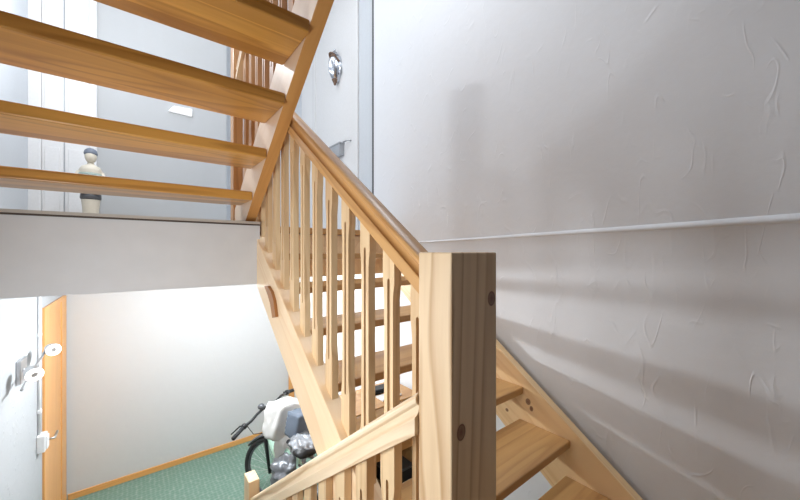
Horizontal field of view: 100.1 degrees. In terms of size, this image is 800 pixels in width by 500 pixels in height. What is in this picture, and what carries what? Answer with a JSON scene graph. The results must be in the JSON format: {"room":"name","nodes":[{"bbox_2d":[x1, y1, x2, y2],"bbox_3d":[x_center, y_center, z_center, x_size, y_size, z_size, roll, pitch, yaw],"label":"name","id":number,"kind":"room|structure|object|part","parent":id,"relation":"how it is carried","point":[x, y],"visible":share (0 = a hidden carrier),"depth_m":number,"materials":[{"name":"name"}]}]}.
{"room":"stairwell","nodes":[
{"label":"stairwell","id":0,"kind":"room"},
{"bbox_2d":[0,0,27,209],"bbox_3d":[-1.651,-1.535,0.767,0.200,3.330,5.250,0,0,-38],"label":"wall","id":1,"kind":"structure","parent":0,"point":[13,80],"depth_m":2.54,"materials":[{"name":"white paint"}]},
{"bbox_2d":[0,208,259,225],"bbox_3d":[-2.038,-0.163,2.461,1.292,0.014,2.312,0,0,-38],"label":"trim","id":2,"kind":"structure","parent":1,"relation":"attached to","point":[1,209],"depth_m":1.56,"materials":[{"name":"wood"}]},
{"bbox_2d":[75,148,104,212],"bbox_3d":[-2.640,-0.526,2.865,0.203,0.712,0.198,0,0,-1],"label":"statuette","id":3,"kind":"object","parent":2,"relation":"on","point":[90,203],"visible":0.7,"depth_m":2.83,"materials":[{"name":"white ceramic"}]},
{"bbox_2d":[0,0,333,221],"bbox_3d":[-0.836,-1.521,0.939,1.286,2.702,2.470,0,0,-38],"label":"flight","id":4,"kind":"object","parent":2,"relation":"on","point":[273,47],"visible":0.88,"depth_m":1.31,"materials":[{"name":"brown wood"}]},
{"bbox_3d":[-1.097,-0.860,2.252,0.060,1.380,0.085,0,0,-38],"label":"newel post","id":5,"kind":"part","parent":4,"relation":"part of","materials":[{"name":"brown wood"}]},
{"bbox_3d":[-0.315,-1.985,1.268,0.060,1.774,2.340,0,0,-38],"label":"handrail","id":6,"kind":"part","parent":4,"relation":"part of","materials":[{"name":"brown wood"}]},
{"bbox_2d":[0,295,62,499],"bbox_3d":[-1.657,1.347,1.049,0.200,2.307,5.700,0,0,-38],"label":"wall","id":7,"kind":"structure","parent":0,"point":[20,465],"depth_m":2.01,"materials":[{"name":"paint"}]},
{"bbox_2d":[16,343,61,390],"bbox_3d":[-2.230,0.707,2.062,0.155,0.165,0.602,0,0,-38],"label":"wall lamp","id":8,"kind":"object","parent":7,"relation":"attached to","point":[31,373],"visible":1,"depth_m":1.97,"materials":[{"name":"metal"}]},
{"bbox_3d":[-2.282,0.720,2.020,0.022,0.140,0.140,0,0,-38],"label":"wall plate","id":9,"kind":"part","parent":8,"relation":"part of","materials":[{"name":"metal"}]},
{"bbox_3d":[-2.253,0.710,2.044,0.057,0.104,0.602,0,0,-37],"label":"arm","id":10,"kind":"part","parent":8,"relation":"part of","materials":[{"name":"metal"}]},
{"bbox_3d":[-2.086,0.707,1.912,0.038,0.076,0.079,0,0,28],"label":"bulb","id":11,"kind":"part","parent":8,"relation":"part of","materials":[{"name":"white glass"}]},
{"bbox_3d":[-2.330,0.666,2.254,0.030,0.079,0.079,0,0,27],"label":"bulb","id":12,"kind":"part","parent":8,"relation":"part of","materials":[{"name":"white glass"}]},
{"bbox_2d":[37,297,41,434],"bbox_3d":[-2.583,0.754,2.401,0.022,1.117,0.036,0,0,-38],"label":"cable conduit","id":13,"kind":"object","parent":7,"relation":"attached to","point":[39,333],"visible":0.94,"depth_m":2.39,"materials":[{"name":"white paint"}]},
{"bbox_2d":[36,431,48,453],"bbox_3d":[-2.570,1.375,2.411,0.056,0.120,0.090,0,0,-38],"label":"light switch","id":14,"kind":"object","parent":7,"relation":"attached to","point":[42,440],"visible":0.94,"depth_m":2.38,"materials":[{"name":"white paint"}]},
{"bbox_2d":[42,295,66,499],"bbox_3d":[-2.994,1.465,2.927,0.089,2.070,1.015,0,0,-38],"label":"door","id":15,"kind":"structure","parent":7,"relation":"in","point":[54,315],"depth_m":2.87,"materials":[{"name":"orange wood"}]},
{"bbox_3d":[-2.772,1.470,2.673,0.055,0.018,0.129,0,0,-38],"label":"handle","id":16,"kind":"part","parent":15,"relation":"part of","materials":[{"name":"metal"}]},
{"bbox_2d":[0,214,259,298],"bbox_3d":[-2.330,0.022,2.588,1.592,0.341,2.850,0,0,-38],"label":"wall","id":17,"kind":"structure","parent":0,"point":[41,256],"depth_m":1.57,"materials":[{"name":"grey paint"}]},
{"bbox_2d":[97,2,225,219],"bbox_3d":[-2.868,-1.685,3.469,1.840,3.030,0.500,0,0,-38],"label":"wall","id":18,"kind":"structure","parent":0,"point":[114,25],"depth_m":3.44,"materials":[{"name":"paint"}]},
{"bbox_2d":[28,0,96,212],"bbox_3d":[-3.013,-1.295,3.004,0.438,2.250,0.050,0,0,-38],"label":"door","id":19,"kind":"structure","parent":18,"relation":"in","point":[45,90],"depth_m":2.99,"materials":[{"name":"white paint"}]},
{"bbox_3d":[-3.002,-1.245,3.015,0.275,1.850,0.007,0,0,-38],"label":"panel","id":20,"kind":"part","parent":19,"relation":"part of","materials":[{"name":"white paint"}]},
{"bbox_2d":[169,106,191,116],"bbox_3d":[-2.330,-1.490,3.556,0.208,0.076,0.030,0,0,-38],"label":"wall light","id":21,"kind":"object","parent":18,"relation":"attached to","point":[179,110],"visible":1,"depth_m":3.55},
{"bbox_2d":[67,278,289,499],"bbox_3d":[-2.441,1.347,4.188,2.860,2.307,0.200,0,0,-38],"label":"wall","id":22,"kind":"structure","parent":0,"point":[155,377],"depth_m":3.83,"materials":[{"name":"paint"}]},
{"bbox_2d":[68,432,261,499],"bbox_3d":[-2.449,2.469,4.045,2.230,0.062,0.016,0,0,-38],"label":"baseboard","id":23,"kind":"structure","parent":22,"relation":"attached to","point":[129,477],"depth_m":3.79,"materials":[{"name":"brown wood"}]},
{"bbox_2d":[289,281,293,397],"bbox_3d":[-1.542,1.460,4.755,0.075,2.080,0.025,0,0,-38],"label":"door","id":24,"kind":"structure","parent":22,"relation":"in","point":[291,394],"depth_m":4.74,"materials":[{"name":"orange wood"}]},
{"bbox_2d":[72,439,317,499],"bbox_3d":[-0.676,2.600,1.824,3.200,0.200,6.100,0,0,-38],"label":"floor","id":25,"kind":"structure","parent":0,"point":[219,475],"depth_m":3.63,"materials":[{"name":"green carpet"}]},
{"bbox_2d":[231,388,317,499],"bbox_3d":[-1.048,1.960,2.839,0.665,1.068,1.530,0,0,-30],"label":"bicycle","id":26,"kind":"object","parent":25,"relation":"on","point":[303,453],"visible":0.41,"depth_m":3.17,"materials":[{"name":"metal"}]},
{"bbox_2d":[262,397,299,457],"bbox_3d":[-1.077,1.653,3.123,0.241,0.568,0.394,0,0,25],"label":"bag","id":27,"kind":"object","parent":26,"relation":"hanging from","point":[276,412],"visible":0.54,"depth_m":2.99,"materials":[{"name":"fabric"}]},
{"bbox_3d":[-0.948,1.920,2.925,0.139,0.619,0.990,0,0,-41],"label":"frame","id":28,"kind":"part","parent":26,"relation":"part of","materials":[{"name":"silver paint"}]},
{"bbox_2d":[270,452,306,484],"bbox_3d":[-0.949,1.900,2.901,0.326,0.347,0.349,0,0,-38],"label":"plastic sheet","id":29,"kind":"object","parent":26,"relation":"on","point":[283,465],"visible":0.48,"depth_m":2.82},
{"bbox_2d":[284,408,309,437],"bbox_3d":[-0.881,1.516,2.948,0.174,0.230,0.212,0,0,35],"label":"bag","id":30,"kind":"object","parent":26,"relation":"attached to","point":[295,423],"visible":0.54,"depth_m":2.87,"materials":[{"name":"fabric"}]},
{"bbox_2d":[288,431,314,458],"bbox_3d":[-0.820,1.617,2.788,0.206,0.180,0.329,0,0,-38],"label":"saddle cover","id":31,"kind":"object","parent":26,"relation":"on","point":[302,440],"visible":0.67,"depth_m":2.73,"materials":[{"name":"grey plastic"}]},
{"bbox_2d":[244,392,418,499],"bbox_3d":[-0.815,1.476,1.051,1.120,2.294,1.660,0,0,-38],"label":"stair railing","id":32,"kind":"object","parent":25,"relation":"on","point":[385,435],"visible":0.94,"depth_m":1.00,"materials":[{"name":"brown wood"}]},
{"bbox_3d":[-0.880,1.917,1.989,0.060,1.165,0.108,0,0,-38],"label":"newel post","id":33,"kind":"part","parent":32,"relation":"part of","materials":[{"name":"brown wood"}]},
{"bbox_2d":[339,382,411,486],"bbox_3d":[-0.183,1.810,2.600,0.575,1.380,0.362,0,0,-38],"label":"shelf unit","id":34,"kind":"object","parent":25,"relation":"on","point":[406,392],"visible":0.06,"depth_m":2.60,"materials":[{"name":"brown wood"}]},
{"bbox_2d":[375,384,383,394],"bbox_3d":[-0.172,1.099,2.655,0.180,0.039,0.080,0,0,-38],"label":"glasses case","id":35,"kind":"object","parent":34,"relation":"on","point":[379,389],"visible":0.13,"depth_m":2.63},
{"bbox_2d":[376,393,401,401],"bbox_3d":[-0.085,1.113,2.577,0.180,0.011,0.090,0,0,-38],"label":"paper stack","id":36,"kind":"object","parent":34,"relation":"on","point":[380,397],"visible":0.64,"depth_m":2.54,"materials":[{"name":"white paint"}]},
{"bbox_2d":[376,456,411,482],"bbox_3d":[-0.072,1.740,2.689,0.230,0.119,0.300,0,0,-38],"label":"storage box","id":37,"kind":"object","parent":34,"relation":"on","point":[406,464],"visible":0.1,"depth_m":2.62,"materials":[{"name":"grey plastic"}]},
{"bbox_3d":[-0.072,1.690,2.689,0.230,0.019,0.300,0,0,-38],"label":"lid","id":38,"kind":"part","parent":37,"relation":"part of","materials":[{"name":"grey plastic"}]},
{"bbox_3d":[0.030,1.822,2.776,0.022,1.356,0.350,0,0,-38],"label":"panel","id":39,"kind":"part","parent":34,"relation":"part of","materials":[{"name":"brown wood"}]},
{"bbox_2d":[226,46,301,226],"bbox_3d":[-1.788,-1.685,4.628,1.290,3.030,0.220,0,0,-38],"label":"wall","id":40,"kind":"structure","parent":0,"point":[298,110],"depth_m":4.21,"materials":[{"name":"white paint"}]},
{"bbox_2d":[302,64,311,227],"bbox_3d":[-0.749,-1.585,4.155,0.245,3.230,2.050,0,0,-38],"label":"wall","id":41,"kind":"structure","parent":0,"point":[307,88],"depth_m":4.57,"materials":[{"name":"paint"}]},
{"bbox_2d":[312,0,358,229],"bbox_3d":[-0.802,-1.650,3.986,0.069,2.960,1.150,0,0,-38],"label":"door","id":42,"kind":"structure","parent":41,"relation":"in","point":[335,108],"depth_m":3.86,"materials":[{"name":"white paint"}]},
{"bbox_2d":[328,48,341,84],"bbox_3d":[-0.765,-2.126,3.856,0.128,0.432,0.193,0,0,-38],"label":"ornament","id":43,"kind":"object","parent":42,"relation":"attached to","point":[335,61],"visible":1,"depth_m":3.81,"materials":[{"name":"silver metal"}]},
{"bbox_2d":[329,142,344,157],"bbox_3d":[-0.755,-1.151,3.889,0.070,0.142,0.340,0,0,-38],"label":"box","id":44,"kind":"object","parent":42,"relation":"attached to","point":[338,148],"visible":0.53,"depth_m":3.78,"materials":[{"name":"grey metal"}]},
{"bbox_2d":[359,0,371,229],"bbox_3d":[-0.352,-1.685,3.446,0.010,3.030,0.245,0,0,-38],"label":"trim","id":45,"kind":"structure","parent":41,"relation":"attached to","point":[365,6],"depth_m":3.44,"materials":[{"name":"white paint"}]},
{"bbox_2d":[372,0,373,193],"bbox_3d":[-0.264,-1.685,3.335,0.010,3.030,0.038,0,0,-38],"label":"trim","id":46,"kind":"structure","parent":41,"relation":"attached to","point":[372,0],"depth_m":3.33,"materials":[{"name":"grey plastic"}]},
{"bbox_2d":[294,0,799,499],"bbox_3d":[0.380,-0.350,2.657,0.330,5.700,6.100,0,0,-38],"label":"wall","id":47,"kind":"structure","parent":0,"point":[675,353],"depth_m":1.57,"materials":[{"name":"paint"}]},
{"bbox_2d":[418,213,799,242],"bbox_3d":[0.914,-0.101,1.754,0.021,0.071,3.620,0,0,-38],"label":"trim","id":48,"kind":"structure","parent":47,"relation":"attached to","point":[782,218],"depth_m":1.43,"materials":[{"name":"paint"}]},
{"bbox_3d":[0.714,1.425,0.112,2.760,0.200,1.690,0,0,-38],"label":"floor","id":49,"kind":"structure","parent":0,"visible":0},
{"bbox_2d":[255,111,642,499],"bbox_3d":[0.084,0.136,1.739,1.244,2.772,2.125,0,0,-38],"label":"flight","id":50,"kind":"object","parent":49,"relation":"on","point":[463,377],"visible":0.76,"depth_m":1.23,"materials":[{"name":"brown wood"}]},
{"bbox_3d":[-0.412,-0.500,1.489,0.060,1.298,1.664,0,0,-38],"label":"handrail","id":51,"kind":"part","parent":50,"relation":"part of","materials":[{"name":"brown wood"}]},
{"bbox_3d":[0.138,0.664,0.795,0.157,1.322,0.105,0,0,-38],"label":"newel post","id":52,"kind":"part","parent":50,"relation":"part of","materials":[{"name":"brown wood"}]}
]}

